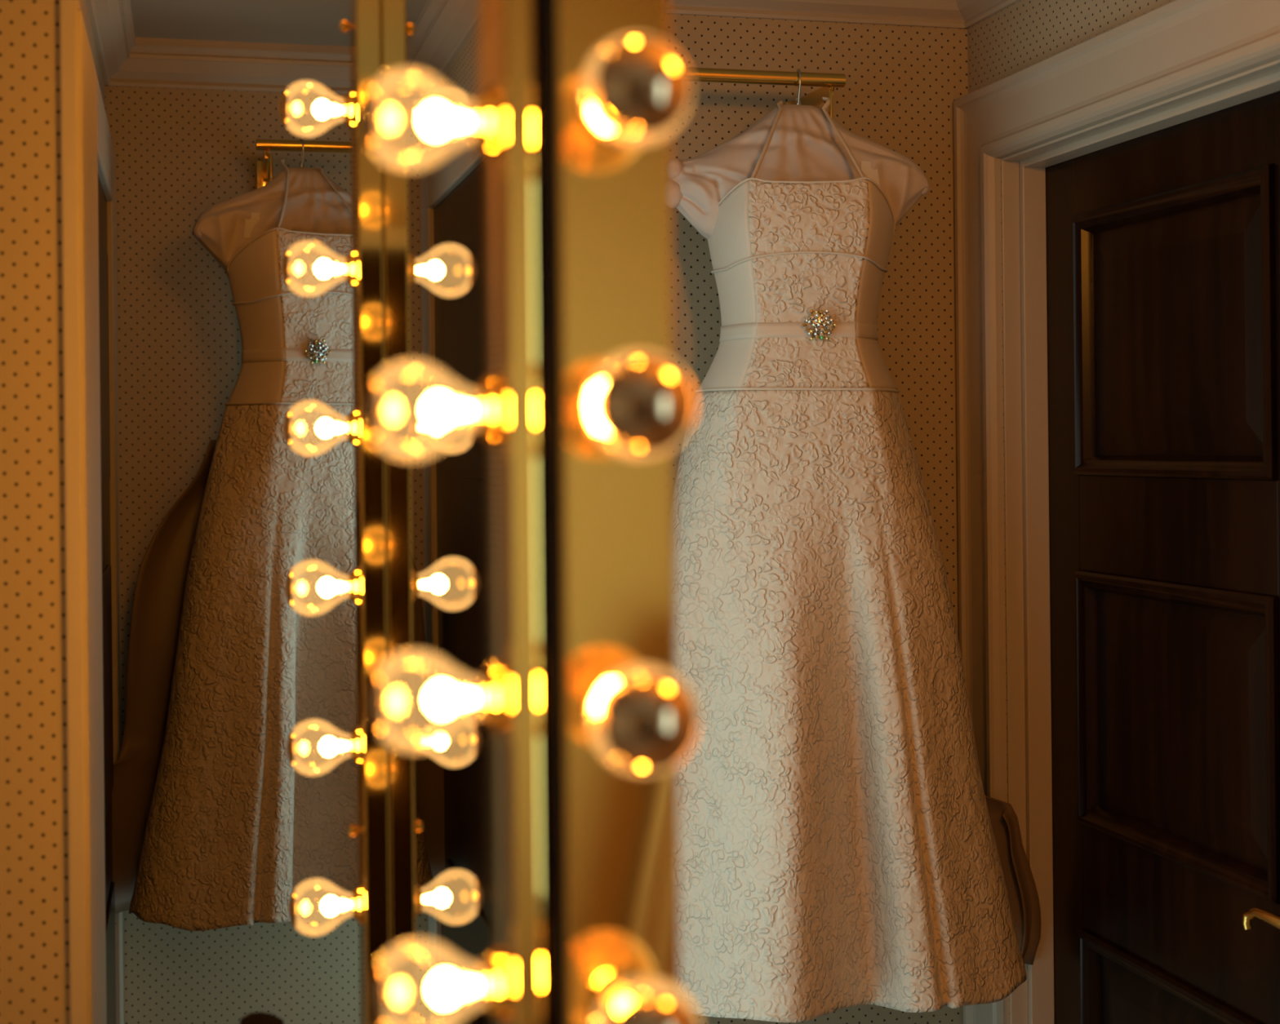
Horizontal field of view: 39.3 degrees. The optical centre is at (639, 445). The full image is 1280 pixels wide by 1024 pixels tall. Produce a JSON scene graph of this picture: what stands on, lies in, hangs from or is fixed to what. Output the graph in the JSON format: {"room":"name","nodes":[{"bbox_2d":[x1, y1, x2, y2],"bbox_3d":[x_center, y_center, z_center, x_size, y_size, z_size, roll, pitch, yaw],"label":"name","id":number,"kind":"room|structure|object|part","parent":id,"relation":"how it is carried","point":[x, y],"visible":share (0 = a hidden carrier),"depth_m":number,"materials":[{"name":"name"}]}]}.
{"room":"dressing room","nodes":[
{"label":"dressing room","id":0,"kind":"room"},
{"bbox_2d":[0,0,79,1023],"bbox_3d":[-1.435,0.339,1.957,1.572,2.352,0.340,-1,0,-14],"label":"wall","id":1,"kind":"structure","parent":0,"point":[34,959],"depth_m":1.98,"materials":[{"name":"paper"}]},
{"bbox_2d":[58,0,88,1023],"bbox_3d":[-0.623,0.331,1.982,0.020,2.352,0.010,-1,0,-14],"label":"trim","id":2,"kind":"structure","parent":1,"relation":"attached to","point":[68,9],"depth_m":1.98,"materials":[{"name":"beige paint"}]},
{"bbox_2d":[79,0,105,109],"bbox_3d":[-0.964,0.334,3.015,0.083,2.352,1.480,-1,0,-14],"label":"wall","id":3,"kind":"structure","parent":0,"point":[83,6],"depth_m":3.26,"materials":[{"name":"paper"}]},
{"bbox_2d":[78,8,106,1023],"bbox_3d":[-0.664,0.511,2.163,0.020,1.992,0.359,-1,0,-14],"label":"trim","id":4,"kind":"structure","parent":3,"relation":"attached to","point":[87,74],"depth_m":2.11,"materials":[{"name":"beige paint"}]},
{"bbox_2d":[79,3,124,1023],"bbox_3d":[-0.922,0.445,3.063,0.018,2.130,1.393,-1,0,-14],"label":"trim","id":5,"kind":"structure","parent":3,"relation":"attached to","point":[105,148],"depth_m":3.62,"materials":[{"name":"beige paint"}]},
{"bbox_2d":[97,174,115,1023],"bbox_3d":[-0.953,0.506,3.174,0.012,1.998,0.924,-1,0,-14],"label":"door","id":6,"kind":"structure","parent":3,"relation":"in","point":[102,202],"depth_m":3.33,"materials":[{"name":"brown wood"}]},
{"bbox_2d":[85,0,135,85],"bbox_3d":[-0.905,-0.798,3.033,0.064,0.090,1.480,-1,0,-14],"label":"trim","id":7,"kind":"structure","parent":3,"relation":"attached to","point":[112,23],"depth_m":3.41,"materials":[{"name":"beige paint"}]},
{"bbox_2d":[104,85,359,1023],"bbox_3d":[-0.631,0.331,3.893,1.160,2.352,0.060,-1,0,-14],"label":"wall","id":8,"kind":"structure","parent":0,"point":[180,153],"depth_m":3.78,"materials":[{"name":"paper"}]},
{"bbox_2d":[104,37,350,94],"bbox_3d":[-0.597,-0.801,3.841,1.057,0.090,0.064,-1,0,-14],"label":"trim","id":9,"kind":"structure","parent":8,"relation":"attached to","point":[157,63],"depth_m":3.77,"materials":[{"name":"beige paint"}]},
{"bbox_2d":[255,138,351,189],"bbox_3d":[-0.448,-0.568,3.788,0.718,0.102,0.237,-1,0,-14],"label":"rail","id":10,"kind":"object","parent":8,"relation":"attached to","point":[264,167],"visible":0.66,"depth_m":3.62,"materials":[{"name":"gold metal"}]},
{"bbox_3d":[-0.803,-0.560,3.817,0.028,0.092,0.008,-1,0,-14],"label":"wall plate","id":11,"kind":"part","parent":10,"relation":"part of","materials":[{"name":"gold metal"}]},
{"bbox_3d":[-0.776,-0.588,3.712,0.008,0.032,0.208,-1,0,-14],"label":"bracket arm","id":12,"kind":"part","parent":10,"relation":"part of","materials":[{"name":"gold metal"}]},
{"bbox_2d":[191,137,351,271],"bbox_3d":[-0.674,-0.468,3.624,0.455,0.308,0.106,-1,0,-24],"label":"clothes hanger","id":13,"kind":"object","parent":10,"relation":"hanging from","point":[223,228],"visible":0.49,"depth_m":3.57,"materials":[{"name":"beige fabric"}]},
{"bbox_2d":[111,159,358,931],"bbox_3d":[-0.676,0.186,3.556,0.790,1.521,0.466,-1,0,-33],"label":"gown","id":14,"kind":"object","parent":13,"relation":"hanging from","point":[214,826],"visible":0.63,"depth_m":3.47,"materials":[{"name":"beige fabric"}]},
{"bbox_3d":[-0.670,-0.177,3.617,0.267,0.025,0.182,-1,0,-33],"label":"sash","id":15,"kind":"part","parent":14,"relation":"part of","materials":[{"name":"beige fabric"}]},
{"bbox_2d":[130,0,349,46],"bbox_3d":[-0.377,-0.888,1.248,3.300,0.080,5.600,-1,0,-14],"label":"ceiling","id":16,"kind":"structure","parent":0,"point":[300,22],"depth_m":3.56,"materials":[{"name":"beige paint"}]},
{"bbox_2d":[555,0,567,1023],"bbox_3d":[-0.188,0.326,2.026,0.205,2.352,2.274,-1,0,-5],"label":"frame","id":17,"kind":"structure","parent":0,"point":[556,0],"depth_m":0.91,"materials":[{"name":"black paint"}]},
{"bbox_2d":[279,0,391,1023],"bbox_3d":[-0.290,0.023,1.696,0.092,1.240,0.070,-1,0,-14],"label":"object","id":18,"kind":"object","parent":17,"relation":"attached to","point":[362,268],"visible":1,"depth_m":1.67,"materials":[{"name":"gold metal"}]},
{"bbox_3d":[-0.335,-0.317,1.685,0.007,0.037,0.037,-1,0,-14],"label":"silvered crown","id":19,"kind":"part","parent":18,"relation":"part of","materials":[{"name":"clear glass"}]},
{"bbox_3d":[-0.334,-0.166,1.685,0.007,0.037,0.037,-1,0,-14],"label":"silvered crown","id":20,"kind":"part","parent":18,"relation":"part of","materials":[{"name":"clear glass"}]},
{"bbox_3d":[-0.332,-0.016,1.685,0.007,0.037,0.037,-1,0,-14],"label":"silvered crown","id":21,"kind":"part","parent":18,"relation":"part of","materials":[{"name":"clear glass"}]},
{"bbox_3d":[-0.331,0.135,1.685,0.007,0.037,0.037,-1,0,-14],"label":"silvered crown","id":22,"kind":"part","parent":18,"relation":"part of","materials":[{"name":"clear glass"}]},
{"bbox_3d":[-0.329,0.285,1.685,0.007,0.037,0.037,-1,0,-14],"label":"silvered crown","id":23,"kind":"part","parent":18,"relation":"part of","materials":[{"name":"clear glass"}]},
{"bbox_3d":[-0.328,0.436,1.685,0.007,0.037,0.037,-1,0,-14],"label":"silvered crown","id":24,"kind":"part","parent":18,"relation":"part of","materials":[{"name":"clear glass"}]},
{"bbox_3d":[-0.308,-0.317,1.692,0.063,0.054,0.054,-1,0,-14],"label":"bulb","id":25,"kind":"part","parent":18,"relation":"part of","materials":[{"name":"clear glass"}]},
{"bbox_3d":[-0.306,-0.167,1.692,0.063,0.054,0.054,-1,0,-14],"label":"bulb","id":26,"kind":"part","parent":18,"relation":"part of","materials":[{"name":"clear glass"}]},
{"bbox_3d":[-0.305,-0.016,1.692,0.063,0.054,0.054,-1,0,-14],"label":"bulb","id":27,"kind":"part","parent":18,"relation":"part of","materials":[{"name":"clear glass"}]},
{"bbox_3d":[-0.303,0.134,1.692,0.063,0.054,0.054,-1,0,-14],"label":"bulb","id":28,"kind":"part","parent":18,"relation":"part of","materials":[{"name":"clear glass"}]},
{"bbox_3d":[-0.302,0.285,1.692,0.063,0.054,0.054,-1,0,-14],"label":"bulb","id":29,"kind":"part","parent":18,"relation":"part of","materials":[{"name":"clear glass"}]},
{"bbox_3d":[-0.300,0.435,1.692,0.063,0.054,0.054,-1,0,-14],"label":"bulb","id":30,"kind":"part","parent":18,"relation":"part of","materials":[{"name":"clear glass"}]},
{"bbox_3d":[-0.279,-0.397,1.700,0.012,0.012,0.012,-1,0,-14],"label":"mounting knob","id":31,"kind":"part","parent":18,"relation":"part of","materials":[{"name":"gold metal"}]},
{"bbox_3d":[-0.271,0.365,1.700,0.012,0.012,0.012,-1,0,-14],"label":"mounting knob","id":32,"kind":"part","parent":18,"relation":"part of","materials":[{"name":"gold metal"}]},
{"bbox_2d":[359,0,561,1023],"bbox_3d":[-0.098,0.021,0.934,0.092,1.240,0.085,-1,0,-14],"label":"vanity light bar","id":33,"kind":"object","parent":17,"relation":"attached to","point":[513,410],"visible":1,"depth_m":0.90,"materials":[{"name":"gold metal"}]},
{"bbox_3d":[-0.141,-0.168,0.924,0.007,0.037,0.037,-1,0,-14],"label":"silvered crown","id":34,"kind":"part","parent":33,"relation":"part of","materials":[{"name":"gold glass"}]},
{"bbox_3d":[-0.140,-0.018,0.924,0.007,0.037,0.037,-1,0,-14],"label":"silvered crown","id":35,"kind":"part","parent":33,"relation":"part of","materials":[{"name":"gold glass"}]},
{"bbox_3d":[-0.138,0.133,0.924,0.007,0.037,0.037,-1,0,-14],"label":"silvered crown","id":36,"kind":"part","parent":33,"relation":"part of","materials":[{"name":"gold glass"}]},
{"bbox_3d":[-0.137,0.283,0.924,0.007,0.037,0.037,-1,0,-14],"label":"silvered crown","id":37,"kind":"part","parent":33,"relation":"part of","materials":[{"name":"gold glass"}]},
{"bbox_3d":[-0.114,-0.169,0.931,0.063,0.054,0.054,-1,0,-14],"label":"bulb","id":38,"kind":"part","parent":33,"relation":"part of","materials":[{"name":"clear glass"}]},
{"bbox_3d":[-0.112,-0.018,0.931,0.063,0.054,0.054,-1,0,-14],"label":"bulb","id":39,"kind":"part","parent":33,"relation":"part of","materials":[{"name":"clear glass"}]},
{"bbox_3d":[-0.111,0.132,0.931,0.063,0.054,0.054,-1,0,-14],"label":"bulb","id":40,"kind":"part","parent":33,"relation":"part of","materials":[{"name":"clear glass"}]},
{"bbox_3d":[-0.109,0.283,0.931,0.063,0.054,0.054,-1,0,-14],"label":"bulb","id":41,"kind":"part","parent":33,"relation":"part of","materials":[{"name":"clear glass"}]},
{"bbox_2d":[381,0,566,1023],"bbox_3d":[-0.152,0.042,1.344,0.003,1.320,0.900,-1,0,-14],"label":"mirror","id":42,"kind":"object","parent":17,"relation":"attached to","point":[432,218],"visible":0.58,"depth_m":1.34,"materials":[{"name":"clear glass"}]},
{"bbox_2d":[556,0,701,1023],"bbox_3d":[-0.003,0.020,0.869,0.058,1.240,0.074,-1,0,-14],"label":"vanity light bar","id":43,"kind":"object","parent":17,"relation":"attached to","point":[623,90],"visible":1,"depth_m":0.90,"materials":[{"name":"gold metal"}]},
{"bbox_3d":[-0.003,-0.170,0.864,0.054,0.054,0.063,-1,0,-14],"label":"bulb","id":44,"kind":"part","parent":43,"relation":"part of","materials":[{"name":"clear glass"}]},
{"bbox_3d":[-0.002,-0.019,0.864,0.054,0.054,0.063,-1,0,-14],"label":"bulb","id":45,"kind":"part","parent":43,"relation":"part of","materials":[{"name":"clear glass"}]},
{"bbox_3d":[0.000,0.131,0.864,0.054,0.054,0.063,-1,0,-14],"label":"bulb","id":46,"kind":"part","parent":43,"relation":"part of","materials":[{"name":"clear glass"}]},
{"bbox_3d":[0.003,-0.170,0.839,0.045,0.045,0.012,-1,0,-14],"label":"silvered crown","id":47,"kind":"part","parent":43,"relation":"part of","materials":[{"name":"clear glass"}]},
{"bbox_3d":[0.002,0.282,0.864,0.054,0.054,0.063,-1,0,-14],"label":"bulb","id":48,"kind":"part","parent":43,"relation":"part of","materials":[{"name":"clear glass"}]},
{"bbox_3d":[0.005,-0.019,0.839,0.045,0.045,0.012,-1,0,-14],"label":"silvered crown","id":49,"kind":"part","parent":43,"relation":"part of","materials":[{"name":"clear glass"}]},
{"bbox_3d":[0.006,0.131,0.839,0.045,0.045,0.012,-1,0,-14],"label":"silvered crown","id":50,"kind":"part","parent":43,"relation":"part of","materials":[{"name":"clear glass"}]},
{"bbox_3d":[0.008,0.282,0.839,0.045,0.045,0.012,-1,0,-14],"label":"silvered crown","id":51,"kind":"part","parent":43,"relation":"part of","materials":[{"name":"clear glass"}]},
{"bbox_3d":[-0.435,0.792,1.853,0.261,0.025,0.250,-1,0,-14],"label":"shelf","id":52,"kind":"object","parent":17,"relation":"attached to","visible":0},
{"bbox_2d":[240,1012,284,1023],"bbox_3d":[-0.391,0.684,1.859,0.048,0.189,0.048,-1,0,-14],"label":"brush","id":53,"kind":"object","parent":52,"relation":"on","point":[260,1018],"visible":1,"depth_m":1.85,"materials":[{"name":"brown wood"}]},
{"bbox_2d":[669,13,968,1023],"bbox_3d":[0.283,0.321,3.258,0.980,2.352,0.060,-1,0,-14],"label":"wall","id":54,"kind":"structure","parent":0,"point":[900,90],"depth_m":3.27,"materials":[{"name":"paper"}]},
{"bbox_2d":[687,66,846,119],"bbox_3d":[0.087,-0.574,3.062,0.483,0.102,0.227,-1,0,-14],"label":"rail","id":55,"kind":"object","parent":54,"relation":"attached to","point":[828,82],"visible":0.55,"depth_m":2.99,"materials":[{"name":"gold metal"}]},
{"bbox_2d":[670,68,929,239],"bbox_3d":[0.260,-0.477,3.004,0.455,0.308,0.106,-1,0,-6],"label":"clothes hanger","id":56,"kind":"object","parent":55,"relation":"hanging from","point":[804,145],"visible":0.67,"depth_m":2.97,"materials":[{"name":"pale cloth"},{"name":"steel"}]},
{"bbox_2d":[674,97,1040,1022],"bbox_3d":[0.318,0.177,2.953,0.802,1.519,0.467,-1,0,-2],"label":"gown","id":57,"kind":"object","parent":56,"relation":"hanging from","point":[842,844],"visible":0.93,"depth_m":2.87,"materials":[{"name":"beige fabric"}]},
{"bbox_3d":[0.266,-0.187,2.997,0.267,0.025,0.182,-1,0,-2],"label":"sash","id":58,"kind":"part","parent":57,"relation":"part of","materials":[{"name":"beige fabric"}]},
{"bbox_3d":[0.298,-0.599,3.123,0.008,0.032,0.198,-1,0,-14],"label":"bracket arm","id":59,"kind":"part","parent":55,"relation":"part of","materials":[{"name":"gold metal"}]},
{"bbox_2d":[668,0,968,29],"bbox_3d":[0.214,-0.809,3.180,0.821,0.090,0.064,-1,0,-14],"label":"trim","id":60,"kind":"structure","parent":54,"relation":"attached to","point":[945,14],"depth_m":3.23,"materials":[{"name":"beige paint"}]},
{"bbox_2d":[967,0,1279,1006],"bbox_3d":[1.236,0.311,1.168,0.150,2.352,4.580,-1,0,-14],"label":"wall","id":61,"kind":"structure","parent":0,"point":[1024,33],"depth_m":3.06,"materials":[{"name":"paper"}]},
{"bbox_2d":[955,0,1021,29],"bbox_3d":[1.117,-0.819,1.151,0.064,0.090,4.440,-1,0,-14],"label":"trim","id":62,"kind":"structure","parent":61,"relation":"attached to","point":[973,11],"depth_m":3.23,"materials":[{"name":"beige paint"}]},
{"bbox_2d":[953,0,1279,1023],"bbox_3d":[0.742,0.428,2.748,0.034,2.129,1.139,-1,0,-14],"label":"trim","id":63,"kind":"structure","parent":61,"relation":"attached to","point":[1175,47],"depth_m":3.18,"materials":[{"name":"beige paint"}]},
{"bbox_2d":[1000,58,1279,1023],"bbox_3d":[0.797,0.490,2.762,0.079,2.003,0.887,-1,0,-14],"label":"trim","id":64,"kind":"structure","parent":61,"relation":"attached to","point":[1023,173],"depth_m":3.18,"materials":[{"name":"beige paint"}]},
{"bbox_2d":[1045,90,1279,1023],"bbox_3d":[0.828,0.489,2.770,0.096,1.994,0.879,-1,0,-14],"label":"door","id":65,"kind":"structure","parent":61,"relation":"in","point":[1163,246],"depth_m":2.81,"materials":[{"name":"brown wood"}]},
{"bbox_3d":[0.852,1.060,2.803,0.024,0.403,0.518,-1,0,-14],"label":"panel","id":66,"kind":"part","parent":65,"relation":"part of","materials":[{"name":"brown wood"}]},
{"bbox_3d":[0.836,1.060,2.799,0.029,0.463,0.578,-1,0,-14],"label":"panel moulding","id":67,"kind":"part","parent":65,"relation":"part of","materials":[{"name":"brown wood"}]},
{"bbox_3d":[0.823,-0.172,2.799,0.029,0.445,0.578,-1,0,-14],"label":"panel moulding","id":68,"kind":"part","parent":65,"relation":"part of","materials":[{"name":"brown wood"}]},
{"bbox_3d":[0.830,0.430,2.799,0.029,0.433,0.578,-1,0,-14],"label":"panel moulding","id":69,"kind":"part","parent":65,"relation":"part of","materials":[{"name":"brown wood"}]},
{"bbox_3d":[0.839,-0.172,2.803,0.024,0.385,0.518,-1,0,-14],"label":"panel","id":70,"kind":"part","parent":65,"relation":"part of","materials":[{"name":"brown wood"}]},
{"bbox_3d":[0.846,0.430,2.803,0.024,0.373,0.518,-1,0,-14],"label":"panel","id":71,"kind":"part","parent":65,"relation":"part of","materials":[{"name":"brown wood"}]},
{"bbox_3d":[0.886,0.654,2.464,0.056,0.054,0.139,-1,0,-14],"label":"handle","id":72,"kind":"part","parent":65,"relation":"part of","materials":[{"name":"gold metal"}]}
]}

